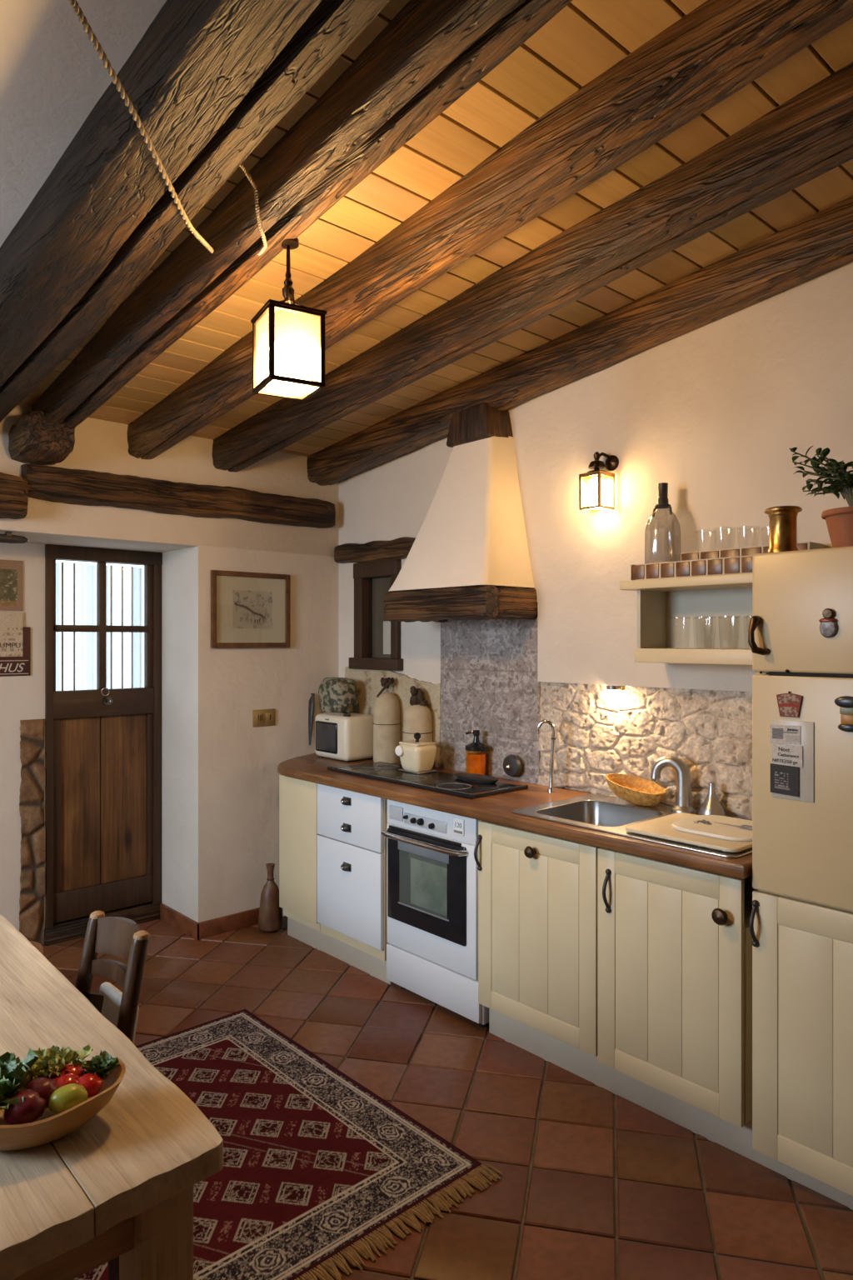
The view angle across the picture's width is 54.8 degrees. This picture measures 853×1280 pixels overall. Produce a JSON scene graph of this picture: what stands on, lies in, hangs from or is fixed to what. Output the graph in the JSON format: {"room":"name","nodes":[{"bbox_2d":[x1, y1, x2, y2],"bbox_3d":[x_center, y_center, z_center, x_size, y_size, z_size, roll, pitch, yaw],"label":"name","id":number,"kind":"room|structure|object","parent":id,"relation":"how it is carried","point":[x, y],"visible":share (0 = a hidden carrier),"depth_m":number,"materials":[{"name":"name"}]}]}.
{"room":"rustic kitchen","nodes":[
{"label":"rustic kitchen","id":0,"kind":"room"},
{"bbox_2d":[0,542,44,930],"bbox_3d":[-2.829,0.535,3.522,3.440,2.130,0.220,0,0,-42],"label":"wall","id":1,"kind":"structure","parent":0,"point":[22,697],"depth_m":4.09,"materials":[{"name":"paint"}]},
{"bbox_2d":[0,611,22,656],"bbox_3d":[-2.136,-0.029,3.987,0.332,0.222,0.005,0,0,-42],"label":"postcard","id":2,"kind":"object","parent":1,"relation":"attached to","point":[11,622],"visible":1,"depth_m":4.06},
{"bbox_2d":[0,559,23,610],"bbox_3d":[-2.131,-0.270,4.003,0.310,0.250,0.005,0,0,-42],"label":"picture","id":3,"kind":"object","parent":1,"relation":"attached to","point":[11,571],"visible":1,"depth_m":4.07},
{"bbox_2d":[0,626,30,676],"bbox_3d":[-2.137,0.057,3.995,0.400,0.243,0.010,0,0,-42],"label":"sign","id":4,"kind":"object","parent":1,"relation":"attached to","point":[9,666],"visible":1,"depth_m":4.10,"materials":[{"name":"red paper"}]},
{"bbox_2d":[0,405,338,922],"bbox_3d":[-2.293,-0.225,3.705,4.480,3.650,0.670,0,0,-42],"label":"wall","id":5,"kind":"structure","parent":0,"point":[220,776],"depth_m":4.41,"materials":[{"name":"paint"}]},
{"bbox_2d":[0,472,28,519],"bbox_3d":[-1.992,-0.634,3.485,0.533,0.214,0.159,0,0,-42],"label":"lintel beam","id":6,"kind":"structure","parent":5,"relation":"attached to","point":[13,489],"depth_m":3.57,"materials":[{"name":"brown wood"}]},
{"bbox_2d":[0,531,29,543],"bbox_3d":[-2.028,-0.461,3.561,0.580,0.052,0.040,0,0,-42],"label":"curtain rod","id":7,"kind":"object","parent":5,"relation":"attached to","point":[7,537],"visible":1,"depth_m":3.69,"materials":[{"name":"brown wood"}]},
{"bbox_2d":[8,410,74,465],"bbox_3d":[-1.702,-0.888,3.633,0.219,0.191,0.289,0,0,-42],"label":"ceiling beam","id":8,"kind":"structure","parent":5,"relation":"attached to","point":[37,440],"depth_m":3.55,"materials":[{"name":"brown wood"}]},
{"bbox_2d":[43,544,162,945],"bbox_3d":[-1.724,0.532,4.394,0.624,2.036,0.194,0,0,-42],"label":"door","id":9,"kind":"structure","parent":5,"relation":"in","point":[103,622],"depth_m":4.39,"materials":[{"name":"brown wood"}]},
{"bbox_2d":[55,562,96,690],"bbox_3d":[-1.873,-0.060,4.347,0.255,0.690,0.020,0,0,-42],"label":"window pane","id":10,"kind":"object","parent":9,"relation":"hanging from","point":[76,583],"depth_m":4.36,"materials":[{"name":"white glass"}]},
{"bbox_2d":[106,565,144,689],"bbox_3d":[-1.681,-0.060,4.521,0.253,0.690,0.020,0,0,-42],"label":"window pane","id":11,"kind":"object","parent":9,"relation":"hanging from","point":[125,585],"depth_m":4.53,"materials":[{"name":"glass"}]},
{"bbox_2d":[20,463,335,528],"bbox_3d":[-1.184,-0.720,4.231,1.671,0.179,0.151,0,0,-42],"label":"lintel beam","id":12,"kind":"structure","parent":5,"relation":"attached to","point":[54,484],"depth_m":4.08,"materials":[{"name":"brown wood"}]},
{"bbox_2d":[160,903,199,939],"bbox_3d":[-1.325,1.506,4.402,0.018,0.088,0.438,0,0,-42],"label":"baseboard","id":13,"kind":"structure","parent":5,"relation":"attached to","point":[183,923],"depth_m":4.38,"materials":[{"name":"brown tile"}]},
{"bbox_2d":[196,907,259,939],"bbox_3d":[-1.044,1.506,4.373,0.392,0.088,0.018,0,0,-42],"label":"baseboard","id":14,"kind":"structure","parent":5,"relation":"attached to","point":[237,921],"depth_m":4.36,"materials":[{"name":"brown tile"}]},
{"bbox_2d":[210,570,290,648],"bbox_3d":[-0.947,-0.162,4.458,0.480,0.408,0.022,0,0,-42],"label":"framed drawing","id":15,"kind":"object","parent":5,"relation":"attached to","point":[248,609],"visible":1,"depth_m":4.45,"materials":[{"name":"brown wood"}]},
{"bbox_2d":[252,708,275,726],"bbox_3d":[-0.890,0.427,4.516,0.142,0.092,0.013,0,0,-42],"label":"light switch","id":16,"kind":"object","parent":5,"relation":"attached to","point":[261,717],"visible":1,"depth_m":4.51,"materials":[{"name":"gold metal"}]},
{"bbox_2d":[308,693,314,744],"bbox_3d":[-0.657,0.453,4.704,0.036,0.294,0.048,0,0,-42],"label":"strap","id":17,"kind":"object","parent":5,"relation":"hanging from","point":[311,702],"visible":1,"depth_m":4.69,"materials":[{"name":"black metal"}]},
{"bbox_2d":[0,0,852,456],"bbox_3d":[-0.071,-1.445,1.218,4.530,0.899,6.600,0,0,-42],"label":"ceiling","id":18,"kind":"structure","parent":0,"point":[52,77],"depth_m":2.27,"materials":[{"name":"brown wood"}]},
{"bbox_2d":[0,0,390,422],"bbox_3d":[0.053,-1.334,1.231,0.367,0.907,6.161,0,0,-42],"label":"ceiling beam","id":19,"kind":"structure","parent":18,"relation":"attached to","point":[207,81],"depth_m":1.93,"materials":[{"name":"brown wood"}]},
{"bbox_2d":[66,0,214,253],"bbox_3d":[-0.601,-1.210,1.616,0.048,0.332,1.594,0,0,0],"label":"cord","id":20,"kind":"object","parent":19,"relation":"hanging from","point":[77,11],"visible":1,"depth_m":1.63,"materials":[{"name":"beige fabric"}]},
{"bbox_2d":[30,0,573,427],"bbox_3d":[0.325,-1.348,1.463,0.221,0.879,6.141,0,0,-42],"label":"ceiling beam","id":21,"kind":"structure","parent":18,"relation":"attached to","point":[432,52],"depth_m":2.07,"materials":[{"name":"brown wood"}]},
{"bbox_2d":[240,162,267,254],"bbox_3d":[-0.467,-1.175,2.228,0.054,0.158,0.244,0,0,5],"label":"cord","id":22,"kind":"object","parent":21,"relation":"on","point":[248,175],"visible":0.85,"depth_m":2.19,"materials":[{"name":"beige fabric"}]},
{"bbox_2d":[250,237,326,400],"bbox_3d":[-0.394,-0.926,2.343,0.167,0.428,0.167,0,0,-29],"label":"lantern pendant","id":23,"kind":"object","parent":21,"relation":"hanging from","point":[287,361],"visible":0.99,"depth_m":2.31,"materials":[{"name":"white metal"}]},
{"bbox_2d":[127,0,852,459],"bbox_3d":[0.705,-1.341,1.821,0.205,0.893,6.160,0,0,-43],"label":"ceiling beam","id":24,"kind":"structure","parent":18,"relation":"attached to","point":[716,50],"depth_m":2.15,"materials":[{"name":"brown wood"}]},
{"bbox_2d":[211,61,852,472],"bbox_3d":[1.039,-1.341,2.126,0.222,0.892,6.159,0,0,-43],"label":"ceiling beam","id":25,"kind":"structure","parent":18,"relation":"attached to","point":[805,137],"depth_m":2.60,"materials":[{"name":"brown wood"}]},
{"bbox_2d":[306,195,852,485],"bbox_3d":[1.470,-1.342,2.510,0.200,0.891,6.160,0,0,-43],"label":"ceiling beam","id":26,"kind":"structure","parent":18,"relation":"attached to","point":[822,242],"depth_m":3.21,"materials":[{"name":"brown wood"}]},
{"bbox_2d":[42,915,852,1279],"bbox_3d":[-0.211,1.587,1.363,4.976,0.085,7.408,0,0,-42],"label":"floor","id":27,"kind":"structure","parent":0,"point":[595,1183],"depth_m":2.52,"materials":[{"name":"tile"}]},
{"bbox_2d":[19,719,45,945],"bbox_3d":[-1.983,0.975,4.133,0.119,1.149,0.032,0,0,-42],"label":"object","id":28,"kind":"object","parent":27,"relation":"on","point":[32,851],"visible":0.96,"depth_m":4.13,"materials":[{"name":"brown stone"}]},
{"bbox_2d":[29,940,43,954],"bbox_3d":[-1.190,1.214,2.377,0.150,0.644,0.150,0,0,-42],"label":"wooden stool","id":29,"kind":"object","parent":27,"relation":"on","point":[37,945],"visible":0.06,"depth_m":2.40,"materials":[{"name":"brown wood"}]},
{"bbox_2d":[0,913,223,1279],"bbox_3d":[-1.337,1.172,1.823,0.967,0.748,2.223,0,0,-42],"label":"dining table","id":30,"kind":"object","parent":27,"relation":"on","point":[120,1184],"visible":0.76,"depth_m":1.29,"materials":[{"name":"brown wood"}]},
{"bbox_2d":[0,1059,125,1150],"bbox_3d":[-0.638,0.761,1.336,0.272,0.078,0.195,0,0,-42],"label":"wooden bowl","id":31,"kind":"object","parent":30,"relation":"on","point":[52,1126],"visible":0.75,"depth_m":1.29,"materials":[{"name":"brown wood"}]},
{"bbox_2d":[0,1075,10,1109],"bbox_3d":[-0.678,0.713,1.277,0.069,0.038,0.072,0,0,-42],"label":"endive","id":32,"kind":"object","parent":31,"relation":"in","point":[3,1105],"visible":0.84,"depth_m":1.28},
{"bbox_2d":[0,1048,38,1104],"bbox_3d":[-0.705,0.702,1.304,0.167,0.069,0.157,0,0,-42],"label":"lettuce","id":33,"kind":"object","parent":31,"relation":"in","point":[14,1074],"visible":0.98,"depth_m":1.32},
{"bbox_2d":[16,1063,32,1086],"bbox_3d":[-0.670,0.725,1.354,0.041,0.052,0.047,0,0,-42],"label":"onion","id":34,"kind":"object","parent":31,"relation":"in","point":[28,1078],"visible":0.19,"depth_m":1.34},
{"bbox_2d":[3,1089,46,1124],"bbox_3d":[-0.631,0.733,1.292,0.061,0.049,0.061,0,0,-42],"label":"beetroot","id":35,"kind":"object","parent":31,"relation":"in","point":[32,1107],"visible":0.95,"depth_m":1.27,"materials":[{"name":"red food"}]},
{"bbox_2d":[25,1076,56,1109],"bbox_3d":[-0.621,0.729,1.322,0.056,0.046,0.057,0,0,-42],"label":"beetroot","id":36,"kind":"object","parent":31,"relation":"in","point":[45,1087],"visible":0.58,"depth_m":1.31,"materials":[{"name":"red food"}]},
{"bbox_2d":[29,1044,93,1079],"bbox_3d":[-0.622,0.716,1.383,0.104,0.042,0.100,0,0,-13],"label":"endive","id":37,"kind":"object","parent":31,"relation":"in","point":[49,1060],"visible":0.84,"depth_m":1.39,"materials":[{"name":"green food"}]},
{"bbox_2d":[54,1072,79,1088],"bbox_3d":[-0.591,0.731,1.343,0.053,0.037,0.052,0,0,-42],"label":"tomato","id":38,"kind":"object","parent":31,"relation":"in","point":[67,1078],"visible":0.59,"depth_m":1.34,"materials":[{"name":"red food"}]},
{"bbox_2d":[47,1083,88,1114],"bbox_3d":[-0.574,0.735,1.317,0.058,0.041,0.046,0,0,-42],"label":"lime","id":39,"kind":"object","parent":31,"relation":"in","point":[65,1097],"visible":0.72,"depth_m":1.30,"materials":[{"name":"green food"}]},
{"bbox_2d":[52,1062,86,1078],"bbox_3d":[-0.598,0.733,1.373,0.060,0.043,0.061,0,0,-42],"label":"tomato","id":40,"kind":"object","parent":31,"relation":"in","point":[74,1069],"visible":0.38,"depth_m":1.37,"materials":[{"name":"red food"}]},
{"bbox_2d":[78,1073,102,1097],"bbox_3d":[-0.557,0.733,1.352,0.046,0.033,0.047,0,0,-42],"label":"tomato","id":41,"kind":"object","parent":31,"relation":"in","point":[92,1083],"visible":0.75,"depth_m":1.34,"materials":[{"name":"red food"}]},
{"bbox_2d":[80,1050,119,1079],"bbox_3d":[-0.550,0.720,1.387,0.048,0.034,0.067,0,0,21],"label":"lettuce","id":42,"kind":"object","parent":31,"relation":"in","point":[103,1064],"visible":0.94,"depth_m":1.39,"materials":[{"name":"green food"}]},
{"bbox_2d":[258,863,282,932],"bbox_3d":[-0.828,1.367,4.378,0.128,0.350,0.128,0,0,-42],"label":"bottle","id":43,"kind":"object","parent":27,"relation":"on","point":[270,917],"visible":0.98,"depth_m":4.33,"materials":[{"name":"brown ceramic"}]},
{"bbox_2d":[72,1009,503,1279],"bbox_3d":[-0.775,1.539,2.430,1.404,0.012,1.448,0,0,-42],"label":"rug","id":44,"kind":"object","parent":27,"relation":"on","point":[318,1167],"visible":0.66,"depth_m":2.41,"materials":[{"name":"red fabric"}]},
{"bbox_2d":[75,910,149,1279],"bbox_3d":[-0.877,1.103,1.878,0.423,0.865,0.310,0,0,-42],"label":"dining chair","id":45,"kind":"object","parent":44,"relation":"on","point":[122,937],"visible":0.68,"depth_m":2.01,"materials":[{"name":"brown wood"}]},
{"bbox_2d":[99,981,139,1044],"bbox_3d":[-0.752,0.915,1.991,0.044,0.119,0.190,0,0,-42],"label":"cushion","id":46,"kind":"object","parent":45,"relation":"on","point":[110,997],"depth_m":1.99,"materials":[{"name":"white fabric"}]},
{"bbox_2d":[279,774,320,931],"bbox_3d":[-0.445,1.062,4.331,0.560,0.736,0.337,0,0,-42],"label":"base cabinet","id":47,"kind":"object","parent":27,"relation":"on","point":[298,834],"visible":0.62,"depth_m":4.14,"materials":[{"name":"beige paint"}]},
{"bbox_2d":[287,916,393,984],"bbox_3d":[-0.440,1.468,4.012,0.018,0.165,0.845,0,0,-42],"label":"baseboard","id":48,"kind":"structure","parent":27,"relation":"on","point":[375,967],"depth_m":3.98,"materials":[{"name":"paint"}]},
{"bbox_2d":[317,783,388,960],"bbox_3d":[-0.174,1.062,4.009,0.593,0.736,0.498,0,0,-42],"label":"drawer unit","id":49,"kind":"object","parent":27,"relation":"on","point":[352,848],"visible":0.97,"depth_m":3.80,"materials":[{"name":"beige paint"}]},
{"bbox_2d":[381,799,489,1027],"bbox_3d":[0.193,1.124,3.606,0.589,0.852,0.580,0,0,-42],"label":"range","id":50,"kind":"object","parent":27,"relation":"on","point":[432,945],"visible":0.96,"depth_m":3.41,"materials":[{"name":"white metal"}]},
{"bbox_2d":[277,753,752,879],"bbox_3d":[0.197,0.671,3.612,0.605,0.043,2.803,0,0,-42],"label":"countertop","id":51,"kind":"structure","parent":27,"relation":"on","point":[498,808],"depth_m":3.27,"materials":[{"name":"brown wood"}]},
{"bbox_2d":[315,712,373,762],"bbox_3d":[-0.449,0.529,4.520,0.222,0.242,0.310,0,0,-42],"label":"toaster oven","id":52,"kind":"object","parent":51,"relation":"on","point":[347,739],"visible":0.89,"depth_m":4.41,"materials":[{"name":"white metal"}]},
{"bbox_2d":[323,712,351,716],"bbox_3d":[-0.481,0.401,4.460,0.038,0.014,0.226,0,0,-42],"label":"tongs","id":53,"kind":"object","parent":52,"relation":"on","point":[337,713],"visible":1,"depth_m":4.44,"materials":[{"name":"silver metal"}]},
{"bbox_2d":[318,676,358,713],"bbox_3d":[-0.494,0.308,4.607,0.177,0.199,0.234,0,0,-42],"label":"bag","id":54,"kind":"object","parent":52,"relation":"on","point":[336,694],"visible":0.89,"depth_m":4.53,"materials":[{"name":"green fabric"}]},
{"bbox_2d":[373,677,400,763],"bbox_3d":[-0.213,0.424,4.403,0.149,0.451,0.149,0,0,-42],"label":"bottle","id":55,"kind":"object","parent":51,"relation":"on","point":[387,722],"visible":0.97,"depth_m":4.34,"materials":[{"name":"beige ceramic"}]},
{"bbox_2d":[403,685,432,741],"bbox_3d":[-0.045,0.443,4.218,0.153,0.414,0.153,0,0,-42],"label":"bottle","id":56,"kind":"object","parent":51,"relation":"on","point":[417,717],"visible":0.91,"depth_m":4.17,"materials":[{"name":"beige ceramic"}]},
{"bbox_2d":[327,761,528,799],"bbox_3d":[-0.027,0.641,3.850,0.348,0.017,1.020,0,0,-42],"label":"cooktop","id":57,"kind":"object","parent":51,"relation":"in","point":[439,782],"visible":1,"depth_m":3.72,"materials":[{"name":"black glass"}]},
{"bbox_2d":[395,732,436,774],"bbox_3d":[-0.051,0.545,4.004,0.156,0.188,0.159,0,0,-42],"label":"enamel pot","id":58,"kind":"object","parent":57,"relation":"on","point":[417,757],"visible":1,"depth_m":3.96,"materials":[{"name":"beige ceramic"}]},
{"bbox_2d":[454,772,498,783],"bbox_3d":[0.225,0.629,3.741,0.110,0.018,0.260,0,0,-42],"label":"oval tray","id":59,"kind":"object","parent":57,"relation":"on","point":[472,777],"visible":1,"depth_m":3.75,"materials":[{"name":"black metal"}]},
{"bbox_2d":[465,730,487,774],"bbox_3d":[0.237,0.538,3.907,0.106,0.223,0.106,0,0,-42],"label":"soap dispenser","id":60,"kind":"object","parent":59,"relation":"on","point":[476,762],"visible":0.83,"depth_m":3.87,"materials":[{"name":"orange glass"}]},
{"bbox_2d":[503,754,523,776],"bbox_3d":[0.393,0.578,3.778,0.066,0.104,0.104,0,0,-42],"label":"gas valve","id":61,"kind":"object","parent":51,"relation":"on","point":[512,764],"visible":1,"depth_m":3.76,"materials":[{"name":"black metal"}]},
{"bbox_2d":[536,719,556,792],"bbox_3d":[0.514,0.495,3.528,0.086,0.310,0.032,0,0,21],"label":"tap","id":62,"kind":"object","parent":51,"relation":"on","point":[551,789],"visible":1,"depth_m":3.51,"materials":[{"name":"silver metal"}]},
{"bbox_2d":[512,794,752,858],"bbox_3d":[0.809,0.722,2.944,0.535,0.162,0.895,0,0,-42],"label":"sink","id":63,"kind":"object","parent":51,"relation":"in","point":[610,814],"visible":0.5,"depth_m":3.17,"materials":[{"name":"metal"}]},
{"bbox_2d":[605,773,665,805],"bbox_3d":[0.820,0.592,3.225,0.124,0.104,0.259,0,0,-42],"label":"bread basket","id":64,"kind":"object","parent":63,"relation":"on","point":[632,789],"visible":1,"depth_m":3.23,"materials":[{"name":"wicker"}]},
{"bbox_2d":[625,812,752,852],"bbox_3d":[0.925,0.632,2.728,0.365,0.012,0.400,0,0,-42],"label":"chopping board","id":65,"kind":"object","parent":63,"relation":"on","point":[661,827],"visible":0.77,"depth_m":2.65,"materials":[{"name":"beige wood"}]},
{"bbox_2d":[671,815,752,841],"bbox_3d":[0.988,0.620,2.721,0.280,0.012,0.295,0,0,-42],"label":"chopping board","id":66,"kind":"object","parent":65,"relation":"on","point":[716,830],"visible":0.74,"depth_m":2.70,"materials":[{"name":"beige wood"}]},
{"bbox_2d":[694,819,711,824],"bbox_3d":[0.937,0.612,2.762,0.052,0.005,0.057,0,0,-42],"label":"herb sprig","id":67,"kind":"object","parent":66,"relation":"on","point":[704,822],"visible":1,"depth_m":2.76,"materials":[{"name":"plant"}]},
{"bbox_2d":[714,821,752,829],"bbox_3d":[1.024,0.609,2.700,0.025,0.008,0.175,0,0,-42],"label":"paring knife","id":68,"kind":"object","parent":66,"relation":"on","point":[746,827],"visible":0.54,"depth_m":2.68,"materials":[{"name":"metal"}]},
{"bbox_2d":[697,781,726,816],"bbox_3d":[1.046,0.583,3.014,0.100,0.122,0.100,0,0,-42],"label":"cone","id":69,"kind":"object","parent":63,"relation":"on","point":[712,805],"visible":0.91,"depth_m":2.99,"materials":[{"name":"silver metal"}]},
{"bbox_2d":[650,755,696,813],"bbox_3d":[0.941,0.541,3.124,0.166,0.204,0.092,0,0,42],"label":"mixer tap","id":70,"kind":"object","parent":51,"relation":"on","point":[683,788],"visible":0.99,"depth_m":3.08,"materials":[{"name":"silver metal"}]},
{"bbox_2d":[474,820,599,1056],"bbox_3d":[0.581,1.065,3.172,0.598,0.720,0.557,0,0,-42],"label":"base cabinet","id":71,"kind":"object","parent":27,"relation":"on","point":[537,892],"visible":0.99,"depth_m":2.97,"materials":[{"name":"beige paint"}]},
{"bbox_2d":[489,1008,852,1209],"bbox_3d":[0.836,1.485,2.604,0.018,0.130,1.735,0,0,-42],"label":"toe kick","id":72,"kind":"structure","parent":27,"relation":"on","point":[583,1064],"depth_m":2.71,"materials":[{"name":"paint"}]},
{"bbox_2d":[597,847,758,1127],"bbox_3d":[0.944,1.067,2.771,0.598,0.725,0.513,0,0,-42],"label":"base cabinet","id":73,"kind":"object","parent":27,"relation":"on","point":[675,945],"visible":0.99,"depth_m":2.57,"materials":[{"name":"beige paint"}]},
{"bbox_2d":[748,545,852,1196],"bbox_3d":[1.329,0.620,2.331,0.590,1.740,0.600,0,0,-42],"label":"refrigerator","id":74,"kind":"object","parent":27,"relation":"on","point":[801,925],"visible":1,"depth_m":2.27,"materials":[{"name":"metal"}]},
{"bbox_2d":[764,505,802,552],"bbox_3d":[1.037,-0.318,2.392,0.102,0.136,0.102,0,0,-42],"label":"canister","id":75,"kind":"object","parent":74,"relation":"on","point":[783,519],"visible":0.86,"depth_m":2.36,"materials":[{"name":"gold metal"}]},
{"bbox_2d":[776,690,803,717],"bbox_3d":[1.015,0.179,2.300,0.006,0.072,0.072,0,0,-42],"label":"magnet","id":76,"kind":"object","parent":74,"relation":"attached to","point":[789,704],"visible":1,"depth_m":2.30,"materials":[{"name":"red metal"}]},
{"bbox_2d":[770,719,814,802],"bbox_3d":[1.018,0.335,2.294,0.009,0.220,0.121,0,0,-42],"label":"notes","id":77,"kind":"object","parent":74,"relation":"attached to","point":[792,745],"visible":1,"depth_m":2.29,"materials":[{"name":"white paper"}]},
{"bbox_2d":[789,445,852,547],"bbox_3d":[1.190,-0.403,2.337,0.267,0.306,0.266,0,0,-42],"label":"potted plant","id":78,"kind":"object","parent":74,"relation":"on","point":[839,521],"visible":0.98,"depth_m":2.32,"materials":[{"name":"green plant"}]},
{"bbox_2d":[819,608,837,637],"bbox_3d":[1.083,-0.045,2.220,0.017,0.080,0.047,0,0,-42],"label":"magnet","id":79,"kind":"object","parent":74,"relation":"attached to","point":[828,627],"visible":1,"depth_m":2.21,"materials":[{"name":"grey ceramic"}]},
{"bbox_2d":[835,695,852,732],"bbox_3d":[1.117,0.196,2.180,0.016,0.096,0.067,0,0,-42],"label":"magnet","id":80,"kind":"object","parent":74,"relation":"attached to","point":[846,702],"visible":1,"depth_m":2.18,"materials":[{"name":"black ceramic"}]},
{"bbox_2d":[338,261,852,819],"bbox_3d":[1.607,-0.225,2.604,0.180,3.650,6.300,0,0,-42],"label":"wall","id":81,"kind":"structure","parent":0,"point":[714,412],"depth_m":3.27,"materials":[{"name":"paint"}]},
{"bbox_2d":[334,536,415,563],"bbox_3d":[-0.278,-0.496,4.587,0.105,0.128,0.692,0,0,-42],"label":"lintel","id":82,"kind":"object","parent":81,"relation":"attached to","point":[398,548],"visible":0.84,"depth_m":4.53,"materials":[{"name":"brown wood"}]},
{"bbox_2d":[349,559,403,670],"bbox_3d":[-0.260,-0.136,4.593,0.115,0.602,0.435,0,0,-42],"label":"window","id":83,"kind":"structure","parent":81,"relation":"in","point":[377,640],"depth_m":4.64,"materials":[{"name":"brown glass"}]},
{"bbox_2d":[372,576,390,658],"bbox_3d":[-0.229,-0.147,4.629,0.020,0.535,0.365,0,0,-42],"label":"window pane","id":84,"kind":"object","parent":83,"relation":"attached to","point":[381,586],"depth_m":4.65,"materials":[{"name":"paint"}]},
{"bbox_2d":[345,666,440,767],"bbox_3d":[-0.196,0.405,4.487,0.021,0.500,0.808,0,0,-42],"label":"backsplash","id":85,"kind":"structure","parent":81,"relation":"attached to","point":[368,682],"depth_m":4.42,"materials":[{"name":"beige stone"}]},
{"bbox_2d":[383,402,537,622],"bbox_3d":[0.162,-0.583,3.850,0.392,0.995,0.681,0,0,-42],"label":"hood","id":86,"kind":"object","parent":81,"relation":"attached to","point":[468,558],"visible":0.99,"depth_m":3.71,"materials":[{"name":"paint"}]},
{"bbox_2d":[440,617,541,784],"bbox_3d":[0.294,0.273,3.947,0.019,0.765,0.647,0,0,-42],"label":"stone slab","id":87,"kind":"object","parent":81,"relation":"attached to","point":[490,685],"visible":0.94,"depth_m":3.92,"materials":[{"name":"grey stone"}]},
{"bbox_2d":[579,451,619,512],"bbox_3d":[0.710,-0.654,3.377,0.122,0.238,0.114,0,0,-42],"label":"wall sconce","id":88,"kind":"object","parent":81,"relation":"attached to","point":[597,486],"visible":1,"depth_m":3.36,"materials":[{"name":"gold metal"}]},
{"bbox_2d":[606,685,625,691],"bbox_3d":[0.777,0.200,3.372,0.064,0.026,0.082,0,0,-42],"label":"light","id":89,"kind":"object","parent":81,"relation":"attached to","point":[610,687],"visible":1,"depth_m":3.35,"materials":[{"name":"silver metal"}]},
{"bbox_2d":[538,681,752,819],"bbox_3d":[0.938,0.419,3.242,0.049,0.462,1.262,0,0,-42],"label":"backsplash","id":90,"kind":"structure","parent":81,"relation":"attached to","point":[600,732],"depth_m":3.29,"materials":[{"name":"beige stone"}]},
{"bbox_2d":[620,572,752,664],"bbox_3d":[1.036,-0.070,2.929,0.230,0.307,0.672,0,0,-42],"label":"wall shelf","id":91,"kind":"object","parent":81,"relation":"attached to","point":[696,619],"visible":0.53,"depth_m":3.04,"materials":[{"name":"beige paint"}]},
{"bbox_2d":[630,541,823,579],"bbox_3d":[1.047,-0.273,2.922,0.204,0.099,0.624,0,0,-42],"label":"rack","id":92,"kind":"object","parent":91,"relation":"on","point":[738,560],"visible":0.63,"depth_m":2.89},
{"bbox_2d":[652,482,672,516],"bbox_3d":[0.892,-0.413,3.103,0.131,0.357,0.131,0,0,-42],"label":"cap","id":93,"kind":"object","parent":92,"relation":"on","point":[662,487],"visible":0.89,"depth_m":3.09,"materials":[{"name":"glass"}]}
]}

